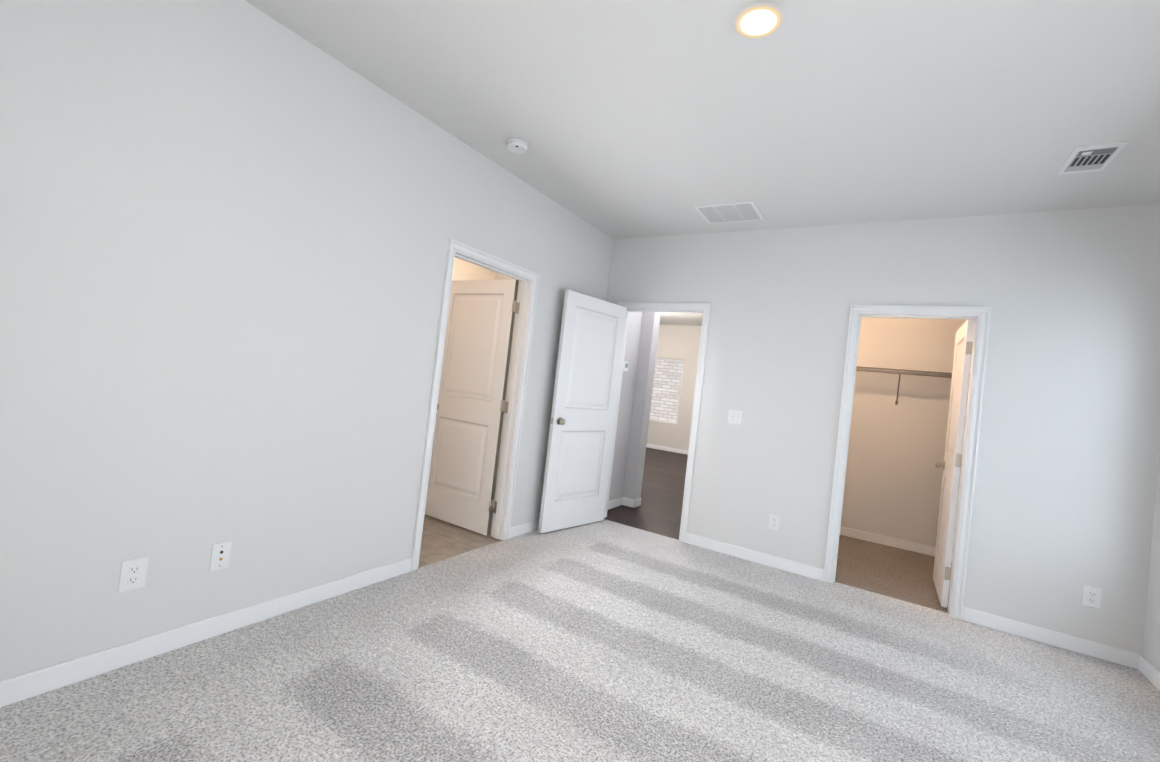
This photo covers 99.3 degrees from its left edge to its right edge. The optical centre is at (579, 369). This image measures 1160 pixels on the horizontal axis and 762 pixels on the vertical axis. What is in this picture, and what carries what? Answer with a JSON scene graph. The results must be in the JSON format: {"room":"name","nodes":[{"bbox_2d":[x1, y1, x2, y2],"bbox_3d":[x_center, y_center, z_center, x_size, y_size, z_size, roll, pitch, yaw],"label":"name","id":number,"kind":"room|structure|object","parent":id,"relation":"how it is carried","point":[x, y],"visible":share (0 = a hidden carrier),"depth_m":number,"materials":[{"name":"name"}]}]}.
{"room":"empty bedroom","nodes":[
{"label":"empty bedroom","id":0,"kind":"room"},
{"bbox_2d":[0,0,612,680],"bbox_3d":[-1.159,-0.137,2.830,0.120,2.740,5.160,6,-1,32],"label":"wall","id":1,"kind":"structure","parent":0,"point":[226,230],"depth_m":2.08,"materials":[{"name":"white paint"}]},
{"bbox_2d":[118,557,148,592],"bbox_3d":[-1.741,0.798,1.922,0.008,0.120,0.082,6,-1,32],"label":"outlet","id":2,"kind":"object","parent":1,"relation":"attached to","point":[133,572],"visible":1,"depth_m":1.92,"materials":[{"name":"white plastic"}]},
{"bbox_2d":[0,557,412,707],"bbox_3d":[-1.787,1.107,1.893,0.014,0.088,2.802,6,-1,32],"label":"baseboard","id":3,"kind":"structure","parent":1,"relation":"attached to","point":[34,683],"depth_m":2.05,"materials":[{"name":"white paint"}]},
{"bbox_2d":[209,541,231,571],"bbox_3d":[-1.583,0.822,2.174,0.014,0.120,0.074,6,-1,32],"label":"outlet plate","id":4,"kind":"object","parent":1,"relation":"attached to","point":[220,555],"visible":1,"depth_m":2.17,"materials":[{"name":"white plastic"}]},
{"bbox_2d":[425,279,518,535],"bbox_3d":[-0.943,0.260,4.107,0.806,2.030,0.154,6,-1,32],"label":"bathroom door","id":5,"kind":"structure","parent":1,"relation":"in","point":[470,410],"depth_m":4.06,"materials":[{"name":"white paint"}]},
{"bbox_2d":[411,239,538,570],"bbox_3d":[-0.748,0.244,3.536,0.150,2.104,0.942,6,-1,32],"label":"door frame","id":6,"kind":"structure","parent":1,"relation":"attached to","point":[513,412],"depth_m":3.85,"materials":[{"name":"white paint"}]},
{"bbox_2d":[509,518,539,538],"bbox_3d":[-0.264,1.330,4.369,0.014,0.088,1.146,6,-1,32],"label":"baseboard","id":7,"kind":"structure","parent":1,"relation":"attached to","point":[523,528],"depth_m":4.04,"materials":[{"name":"white paint"}]},
{"bbox_2d":[418,487,500,567],"bbox_3d":[-1.740,1.248,3.634,1.720,0.092,4.190,6,-1,32],"label":"floor","id":8,"kind":"structure","parent":0,"point":[441,540],"depth_m":3.74,"materials":[{"name":"beige tile"}]},
{"bbox_2d":[452,257,496,280],"bbox_3d":[-1.412,-0.109,5.462,0.120,2.740,1.190,6,-1,32],"label":"wall","id":9,"kind":"structure","parent":0,"point":[464,270],"depth_m":5.49,"materials":[{"name":"white paint"}]},
{"bbox_2d":[495,273,519,485],"bbox_3d":[-0.456,-0.001,5.495,1.480,2.740,0.120,6,-1,32],"label":"wall","id":10,"kind":"structure","parent":0,"point":[499,276],"depth_m":5.65,"materials":[{"name":"white paint"}]},
{"bbox_2d":[0,519,1159,761],"bbox_3d":[0.317,1.433,1.722,3.805,0.100,5.060,6,-1,32],"label":"floor","id":11,"kind":"structure","parent":0,"point":[604,641],"depth_m":2.21,"materials":[{"name":"grey carpet"}]},
{"bbox_2d":[495,447,687,539],"bbox_3d":[0.373,1.584,8.191,5.500,0.090,6.010,6,-1,32],"label":"floor","id":12,"kind":"structure","parent":0,"point":[658,511],"depth_m":5.96,"materials":[{"name":"brown wood"}]},
{"bbox_2d":[609,312,642,500],"bbox_3d":[0.408,0.089,5.226,0.120,2.740,0.580,6,-1,32],"label":"wall","id":13,"kind":"structure","parent":0,"point":[625,410],"depth_m":5.29,"materials":[{"name":"grey paint"}]},
{"bbox_2d":[608,497,627,509],"bbox_3d":[0.328,1.414,5.155,0.040,0.088,0.580,6,-1,32],"label":"baseboard","id":14,"kind":"structure","parent":13,"relation":"attached to","point":[620,501],"depth_m":5.30,"materials":[{"name":"white paint"}]},
{"bbox_2d":[623,361,628,370],"bbox_3d":[0.472,-0.040,5.171,0.024,0.100,0.115,6,-1,32],"label":"thermostat","id":15,"kind":"object","parent":13,"relation":"attached to","point":[625,367],"visible":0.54,"depth_m":5.16,"materials":[{"name":"white plastic"}]},
{"bbox_2d":[623,312,660,499],"bbox_3d":[0.646,0.122,5.512,0.305,2.740,0.160,6,-1,32],"label":"wall column","id":16,"kind":"structure","parent":0,"point":[639,425],"depth_m":5.40,"materials":[{"name":"grey paint"}]},
{"bbox_2d":[647,324,701,449],"bbox_3d":[2.941,0.480,10.180,3.440,2.740,0.120,6,-1,32],"label":"wall","id":17,"kind":"structure","parent":0,"point":[687,392],"depth_m":10.59,"materials":[{"name":"white paint"}]},
{"bbox_2d":[646,443,687,454],"bbox_3d":[1.837,1.702,10.669,5.380,0.088,0.014,6,-1,32],"label":"baseboard","id":18,"kind":"structure","parent":17,"relation":"attached to","point":[653,446],"depth_m":10.64,"materials":[{"name":"white paint"}]},
{"bbox_2d":[245,0,1159,325],"bbox_3d":[0.495,-1.336,5.401,8.165,0.120,11.070,6,-1,32],"label":"ceiling","id":19,"kind":"structure","parent":0,"point":[637,118],"depth_m":2.36,"materials":[{"name":"white paint"}]},
{"bbox_2d":[506,138,528,153],"bbox_3d":[-0.395,-1.405,3.103,0.140,0.039,0.140,6,-1,32],"label":"smoke detector","id":20,"kind":"object","parent":19,"relation":"attached to","point":[517,146],"visible":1,"depth_m":3.07,"materials":[{"name":"white plastic"}]},
{"bbox_2d":[694,201,763,223],"bbox_3d":[1.171,-1.228,3.862,0.450,0.012,0.390,6,-1,32],"label":"ceiling vent","id":21,"kind":"object","parent":19,"relation":"in","point":[732,212],"visible":1,"depth_m":3.84,"materials":[{"name":"white plastic"}]},
{"bbox_2d":[731,2,786,39],"bbox_3d":[0.679,-1.327,1.877,0.200,0.010,0.200,6,-1,32],"label":"recessed light","id":22,"kind":"object","parent":19,"relation":"in","point":[758,20],"visible":1,"depth_m":1.87,"materials":[{"name":"white paint"}]},
{"bbox_2d":[1056,141,1128,174],"bbox_3d":[2.647,-1.092,2.557,0.185,0.010,0.335,6,-1,32],"label":"ceiling vent","id":23,"kind":"object","parent":19,"relation":"in","point":[1091,158],"visible":1,"depth_m":2.54,"materials":[{"name":"white plastic"}]},
{"bbox_2d":[606,204,1159,654],"bbox_3d":[1.817,0.219,3.935,3.805,2.740,0.120,6,-1,32],"label":"wall","id":24,"kind":"structure","parent":0,"point":[1066,477],"depth_m":3.28,"materials":[{"name":"white paint"}]},
{"bbox_2d":[538,290,626,532],"bbox_3d":[0.053,0.375,4.400,0.154,2.030,0.826,5,-2,42],"label":"hall door","id":25,"kind":"structure","parent":24,"relation":"in","point":[583,415],"depth_m":4.34,"materials":[{"name":"white paint"}]},
{"bbox_2d":[604,302,710,542],"bbox_3d":[0.678,0.426,4.605,0.915,2.104,0.141,6,-1,32],"label":"door frame","id":26,"kind":"structure","parent":24,"relation":"attached to","point":[704,308],"depth_m":4.35,"materials":[{"name":"white paint"}]},
{"bbox_2d":[727,409,742,424],"bbox_3d":[1.306,0.397,4.151,0.118,0.120,0.020,6,-1,32],"label":"light switch","id":27,"kind":"object","parent":24,"relation":"attached to","point":[734,416],"visible":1,"depth_m":4.15,"materials":[{"name":"white plastic"}]},
{"bbox_2d":[685,533,823,580],"bbox_3d":[1.382,1.506,4.008,1.085,0.088,0.014,6,-1,32],"label":"baseboard","id":28,"kind":"structure","parent":24,"relation":"attached to","point":[809,571],"depth_m":3.97,"materials":[{"name":"white paint"}]},
{"bbox_2d":[768,514,779,530],"bbox_3d":[1.550,1.218,3.934,0.082,0.120,0.008,6,-1,32],"label":"outlet","id":29,"kind":"object","parent":24,"relation":"attached to","point":[774,522],"visible":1,"depth_m":3.93,"materials":[{"name":"white plastic"}]},
{"bbox_2d":[833,582,948,614],"bbox_3d":[2.207,1.683,3.540,0.745,0.100,0.040,6,-1,32],"label":"sill","id":30,"kind":"structure","parent":24,"relation":"attached to","point":[892,598],"depth_m":3.52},
{"bbox_2d":[823,305,990,619],"bbox_3d":[2.334,0.589,3.571,0.833,2.104,0.141,6,-1,32],"label":"door frame","id":31,"kind":"structure","parent":24,"relation":"attached to","point":[980,315],"depth_m":3.42,"materials":[{"name":"white paint"}]},
{"bbox_2d":[933,319,974,607],"bbox_3d":[2.831,0.671,3.749,0.154,2.030,0.706,6,-1,32],"label":"closet door","id":32,"kind":"structure","parent":24,"relation":"in","point":[951,464],"depth_m":3.56,"materials":[{"name":"white paint"}]},
{"bbox_2d":[962,607,1135,668],"bbox_3d":[2.884,1.654,3.071,0.801,0.088,0.014,6,-1,32],"label":"baseboard","id":33,"kind":"structure","parent":24,"relation":"attached to","point":[1072,643],"depth_m":3.04,"materials":[{"name":"white paint"}]},
{"bbox_2d":[1082,585,1101,608],"bbox_3d":[3.089,1.371,2.973,0.082,0.120,0.008,6,-1,32],"label":"outlet","id":34,"kind":"object","parent":24,"relation":"attached to","point":[1091,596],"visible":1,"depth_m":2.97,"materials":[{"name":"white plastic"}]},
{"bbox_2d":[835,535,951,612],"bbox_3d":[2.669,1.751,4.309,2.505,0.100,1.760,6,-1,32],"label":"floor","id":35,"kind":"structure","parent":0,"point":[896,573],"depth_m":4.12,"materials":[{"name":"beige carpet"}]},
{"bbox_2d":[841,317,974,546],"bbox_3d":[3.204,0.398,5.068,2.625,2.740,0.120,6,-1,32],"label":"wall","id":36,"kind":"structure","parent":0,"point":[893,482],"depth_m":4.97,"materials":[{"name":"white paint"}]},
{"bbox_2d":[840,526,952,556],"bbox_3d":[3.072,1.716,4.951,2.505,0.088,0.014,6,-1,32],"label":"baseboard","id":37,"kind":"structure","parent":36,"relation":"attached to","point":[871,537],"depth_m":4.93,"materials":[{"name":"white paint"}]},
{"bbox_2d":[856,366,969,404],"bbox_3d":[3.165,0.174,4.857,2.505,0.338,0.313,6,-1,32],"label":"wire shelf","id":38,"kind":"object","parent":36,"relation":"attached to","point":[900,372],"visible":0.25,"depth_m":4.78,"materials":[{"name":"grey metal"}]},
{"bbox_2d":[1142,447,1159,670],"bbox_3d":[3.872,0.439,3.505,0.160,2.740,2.070,6,-1,32],"label":"wall","id":39,"kind":"structure","parent":0,"point":[1151,646],"depth_m":2.80,"materials":[{"name":"white paint"}]},
{"bbox_2d":[1136,653,1159,690],"bbox_3d":[1.956,1.500,0.767,0.014,0.088,4.920,6,-1,32],"label":"baseboard","id":40,"kind":"structure","parent":39,"relation":"attached to","point":[1143,665],"depth_m":2.74,"materials":[{"name":"white paint"}]},
{"label":"outside","id":41,"kind":"structure","parent":0,"visible":0},
{"bbox_2d":[649,360,682,421],"bbox_3d":[2.324,0.302,11.211,6.000,4.000,0.001,6,-1,32],"label":"brick wall","id":42,"kind":"structure","parent":41,"point":[667,375],"depth_m":11.40,"materials":[{"name":"white brick"}]},
{"bbox_3d":[0.717,1.336,11.470,0.880,0.600,0.120,6,-1,32],"label":"wall","id":43,"kind":"structure","parent":0,"visible":0},
{"bbox_2d":[649,358,683,423],"bbox_3d":[1.333,0.393,11.200,2.050,1.400,0.040,6,-1,32],"label":"living room window","id":44,"kind":"structure","parent":43,"relation":"in","point":[669,390],"depth_m":10.78,"materials":[{"name":"white plastic"}]}
]}

